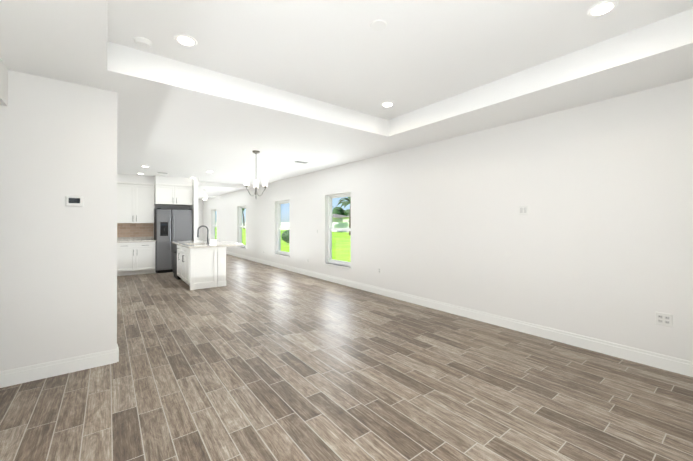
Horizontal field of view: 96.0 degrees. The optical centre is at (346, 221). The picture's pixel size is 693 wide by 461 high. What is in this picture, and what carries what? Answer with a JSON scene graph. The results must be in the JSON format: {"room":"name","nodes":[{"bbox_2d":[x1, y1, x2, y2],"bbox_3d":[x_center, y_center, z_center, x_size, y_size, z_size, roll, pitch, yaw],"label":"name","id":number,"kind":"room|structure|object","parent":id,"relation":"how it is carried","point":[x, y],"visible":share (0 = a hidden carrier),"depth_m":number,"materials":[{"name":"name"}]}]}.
{"room":"empty living room","nodes":[
{"label":"empty living room","id":0,"kind":"room"},
{"bbox_2d":[0,58,7,105],"bbox_3d":[-1.558,-0.243,0.754,0.200,3.250,4.600,0,0,-37],"label":"wall","id":1,"kind":"structure","parent":0,"point":[3,85],"depth_m":2.56,"materials":[{"name":"paint"}]},
{"bbox_2d":[0,70,117,370],"bbox_3d":[-3.675,-0.238,2.126,3.400,3.250,0.150,0,0,-37],"label":"wall","id":2,"kind":"structure","parent":0,"point":[58,260],"depth_m":2.83,"materials":[{"name":"paint"}]},
{"bbox_2d":[65,196,83,206],"bbox_3d":[-2.525,-0.191,2.894,0.130,0.100,0.026,0,0,-37],"label":"thermostat","id":3,"kind":"object","parent":2,"relation":"attached to","point":[74,201],"visible":1,"depth_m":2.89,"materials":[{"name":"white plastic"}]},
{"bbox_2d":[117,174,192,184],"bbox_3d":[-5.769,-1.454,8.486,2.785,0.774,0.605,0,0,-37],"label":"soffit","id":4,"kind":"structure","parent":0,"point":[152,179],"depth_m":8.61,"materials":[{"name":"paint"}]},
{"bbox_2d":[188,178,198,240],"bbox_3d":[-4.567,-0.214,9.296,0.115,3.250,0.750,0,0,-37],"label":"wall","id":5,"kind":"structure","parent":0,"point":[194,205],"depth_m":9.01,"materials":[{"name":"paint"}]},
{"bbox_2d":[198,199,202,239],"bbox_3d":[-9.427,-0.190,16.260,3.990,3.250,0.200,0,0,-37],"label":"wall","id":6,"kind":"structure","parent":0,"point":[200,213],"depth_m":17.18,"materials":[{"name":"paint"}]},
{"bbox_2d":[153,181,254,235],"bbox_3d":[-6.126,-0.216,8.716,7.500,3.250,0.200,0,0,-37],"label":"wall","id":7,"kind":"structure","parent":0,"point":[211,184],"depth_m":9.95,"materials":[{"name":"paint"}]},
{"bbox_2d":[117,223,152,236],"bbox_3d":[-6.315,0.273,8.438,1.865,0.472,0.008,0,0,-37],"label":"tile backsplash","id":8,"kind":"structure","parent":7,"relation":"attached to","point":[134,229],"depth_m":8.73,"materials":[{"name":"brown tile"}]},
{"bbox_2d":[117,236,152,239],"bbox_3d":[-6.304,0.459,8.424,1.868,0.082,0.020,0,0,-37],"label":"countertop","id":9,"kind":"structure","parent":7,"relation":"attached to","point":[151,237],"depth_m":8.72,"materials":[{"name":"white stone"}]},
{"bbox_2d":[117,181,153,222],"bbox_3d":[-5.865,-0.515,8.563,0.980,1.103,0.338,0,0,-37],"label":"upper cabinet","id":10,"kind":"object","parent":7,"relation":"attached to","point":[136,202],"depth_m":8.45,"materials":[{"name":"white wood"}]},
{"bbox_2d":[153,183,192,204],"bbox_3d":[-5.033,-0.777,9.048,0.918,0.576,0.578,0,0,-37],"label":"upper cabinet","id":11,"kind":"object","parent":7,"relation":"attached to","point":[163,194],"depth_m":8.78,"materials":[{"name":"white wood"}]},
{"bbox_2d":[0,254,692,460],"bbox_3d":[-5.116,1.465,7.468,8.000,0.120,19.600,0,0,-37],"label":"floor","id":12,"kind":"structure","parent":0,"point":[253,361],"depth_m":2.57,"materials":[{"name":"brown wood"}]},
{"bbox_2d":[117,240,155,275],"bbox_3d":[-5.788,0.975,8.459,0.980,0.868,0.588,0,0,-37],"label":"base cabinet","id":13,"kind":"object","parent":12,"relation":"on","point":[135,255],"depth_m":8.26,"materials":[{"name":"white wood"}]},
{"bbox_2d":[117,240,144,243],"bbox_3d":[-6.124,0.519,8.189,1.868,0.038,0.613,0,0,-37],"label":"countertop","id":14,"kind":"structure","parent":13,"relation":"on","point":[118,241],"depth_m":8.25,"materials":[{"name":"white stone"}]},
{"bbox_2d":[154,208,192,272],"bbox_3d":[-4.972,0.518,8.965,0.896,1.785,0.716,0,0,-37],"label":"refrigerator","id":15,"kind":"object","parent":12,"relation":"on","point":[170,225],"visible":0.88,"depth_m":8.65,"materials":[{"name":"grey metal"}]},
{"bbox_2d":[171,241,226,289],"bbox_3d":[-3.590,0.974,7.439,0.784,0.862,2.151,0,0,-37],"label":"kitchen island","id":16,"kind":"object","parent":12,"relation":"on","point":[199,264],"depth_m":6.67,"materials":[{"name":"white wood"}]},
{"bbox_2d":[175,241,238,248],"bbox_3d":[-3.429,0.524,7.561,1.130,0.040,2.185,0,0,-37],"label":"island countertop","id":17,"kind":"structure","parent":16,"relation":"on","point":[190,244],"depth_m":7.22,"materials":[{"name":"white stone"}]},
{"bbox_2d":[197,225,210,244],"bbox_3d":[-3.309,0.292,7.191,0.259,0.420,0.120,0,0,-37],"label":"faucet","id":18,"kind":"object","parent":17,"relation":"on","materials":[{"name":"grey metal"}]},
{"bbox_2d":[0,0,692,198],"bbox_3d":[-5.116,-1.560,7.479,8.000,0.570,19.600,0,0,-37],"label":"ceiling","id":19,"kind":"structure","parent":0,"point":[281,86],"depth_m":2.90,"materials":[{"name":"paint"}]},
{"bbox_2d":[133,36,151,48],"bbox_3d":[-1.738,-1.521,2.659,0.136,0.040,0.136,0,0,-37],"label":"smoke detector","id":20,"kind":"object","parent":19,"relation":"attached to","point":[143,42],"visible":1,"depth_m":2.63,"materials":[{"name":"white plastic"}]},
{"bbox_2d":[174,34,197,46],"bbox_3d":[-1.362,-1.535,2.645,0.180,0.012,0.180,0,0,-37],"label":"recessed light","id":21,"kind":"object","parent":19,"relation":"in","point":[186,40],"visible":1,"depth_m":2.63,"materials":[{"name":"white plastic"}]},
{"bbox_2d":[198,189,220,199],"bbox_3d":[-5.526,-1.046,12.111,1.292,0.427,1.268,0,0,-37],"label":"ceiling fan","id":22,"kind":"object","parent":19,"relation":"hanging from","point":[204,196],"visible":0.94,"depth_m":12.03,"materials":[{"name":"white plastic"}]},
{"bbox_2d":[244,150,267,197],"bbox_3d":[-1.677,-0.845,5.650,0.392,0.872,0.414,0,0,-37],"label":"chandelier","id":23,"kind":"object","parent":19,"relation":"hanging from","point":[256,183],"visible":1,"depth_m":5.60,"materials":[{"name":"white glass"}]},
{"bbox_2d":[370,19,386,30],"bbox_3d":[0.252,-1.538,2.443,0.136,0.008,0.136,0,0,-37],"label":"smoke detector","id":24,"kind":"object","parent":19,"relation":"attached to","point":[378,25],"depth_m":2.43,"materials":[{"name":"white plastic"}]},
{"bbox_2d":[381,101,393,106],"bbox_3d":[0.534,-1.530,4.067,0.180,0.012,0.180,0,0,-37],"label":"recessed light","id":25,"kind":"object","parent":19,"relation":"in","point":[387,104],"visible":0.94,"depth_m":4.05,"materials":[{"name":"white plastic"}]},
{"bbox_2d":[587,0,618,16],"bbox_3d":[1.846,-1.537,2.250,0.180,0.012,0.180,0,0,-37],"label":"recessed light","id":26,"kind":"object","parent":19,"relation":"in","point":[602,8],"visible":1,"depth_m":2.24,"materials":[{"name":"white plastic"}]},
{"bbox_2d":[203,78,692,361],"bbox_3d":[-2.095,-0.212,9.780,0.200,3.250,19.600,0,0,-37],"label":"wall","id":27,"kind":"structure","parent":0,"point":[596,242],"depth_m":3.84,"materials":[{"name":"paint"}]},
{"bbox_2d":[213,209,216,239],"bbox_3d":[-6.550,0.214,15.562,0.193,1.662,1.060,0,0,-37],"label":"window","id":28,"kind":"structure","parent":27,"relation":"in","point":[214,219],"depth_m":15.94,"materials":[{"name":"white plastic"}]},
{"bbox_2d":[238,206,245,248],"bbox_3d":[-4.093,0.203,12.343,0.193,1.662,1.060,0,0,-37],"label":"window","id":29,"kind":"structure","parent":27,"relation":"in","point":[240,224],"depth_m":12.73,"materials":[{"name":"white plastic"}]},
{"bbox_2d":[275,200,289,256],"bbox_3d":[-1.902,0.193,9.473,0.193,1.662,1.060,0,0,-37],"label":"window","id":30,"kind":"structure","parent":27,"relation":"in","point":[279,252],"depth_m":9.82,"materials":[{"name":"white plastic"}]},
{"bbox_2d":[324,193,350,268],"bbox_3d":[-0.160,0.185,7.192,0.193,1.662,1.060,0,0,-37],"label":"window","id":31,"kind":"structure","parent":27,"relation":"in","point":[330,251],"depth_m":7.42,"materials":[{"name":"white plastic"}]},
{"bbox_2d":[0,251,692,387],"bbox_3d":[-5.125,1.337,7.399,7.500,0.135,19.100,0,0,-37],"label":"baseboard","id":32,"kind":"structure","parent":27,"relation":"attached to","point":[16,376],"depth_m":3.28,"materials":[{"name":"white wood"}]},
{"bbox_2d":[519,205,527,214],"bbox_3d":[2.230,-0.147,3.936,0.018,0.120,0.116,0,0,-37],"label":"light switch","id":33,"kind":"object","parent":27,"relation":"attached to","point":[523,209],"visible":1,"depth_m":3.93,"materials":[{"name":"white plastic"}]},
{"bbox_2d":[655,312,672,326],"bbox_3d":[2.991,0.920,2.940,0.011,0.120,0.116,0,0,-37],"label":"electrical outlet","id":34,"kind":"object","parent":27,"relation":"attached to","point":[664,319],"visible":1,"depth_m":2.94,"materials":[{"name":"white plastic"}]},
{"label":"outside","id":35,"kind":"structure","parent":0,"visible":0},
{"bbox_2d":[215,227,350,261],"bbox_3d":[40.969,2.034,81.656,155.500,0.149,200.000,0,0,-37],"label":"lawn","id":36,"kind":"structure","parent":35,"point":[344,255],"depth_m":24.27,"materials":[{"name":"green plant"}]},
{"bbox_2d":[216,214,348,231],"bbox_3d":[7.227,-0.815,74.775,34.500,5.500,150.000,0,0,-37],"label":"house","id":37,"kind":"structure","parent":36,"relation":"on","point":[340,220],"depth_m":75.89,"materials":[{"name":"paint"}]},
{"bbox_2d":[242,197,350,242],"bbox_3d":[9.459,-3.188,77.590,93.713,10.266,121.575,0,0,-37],"label":"trees","id":38,"kind":"object","parent":36,"relation":"on","point":[336,211],"depth_m":41.98,"materials":[{"name":"green plant"}]}
]}

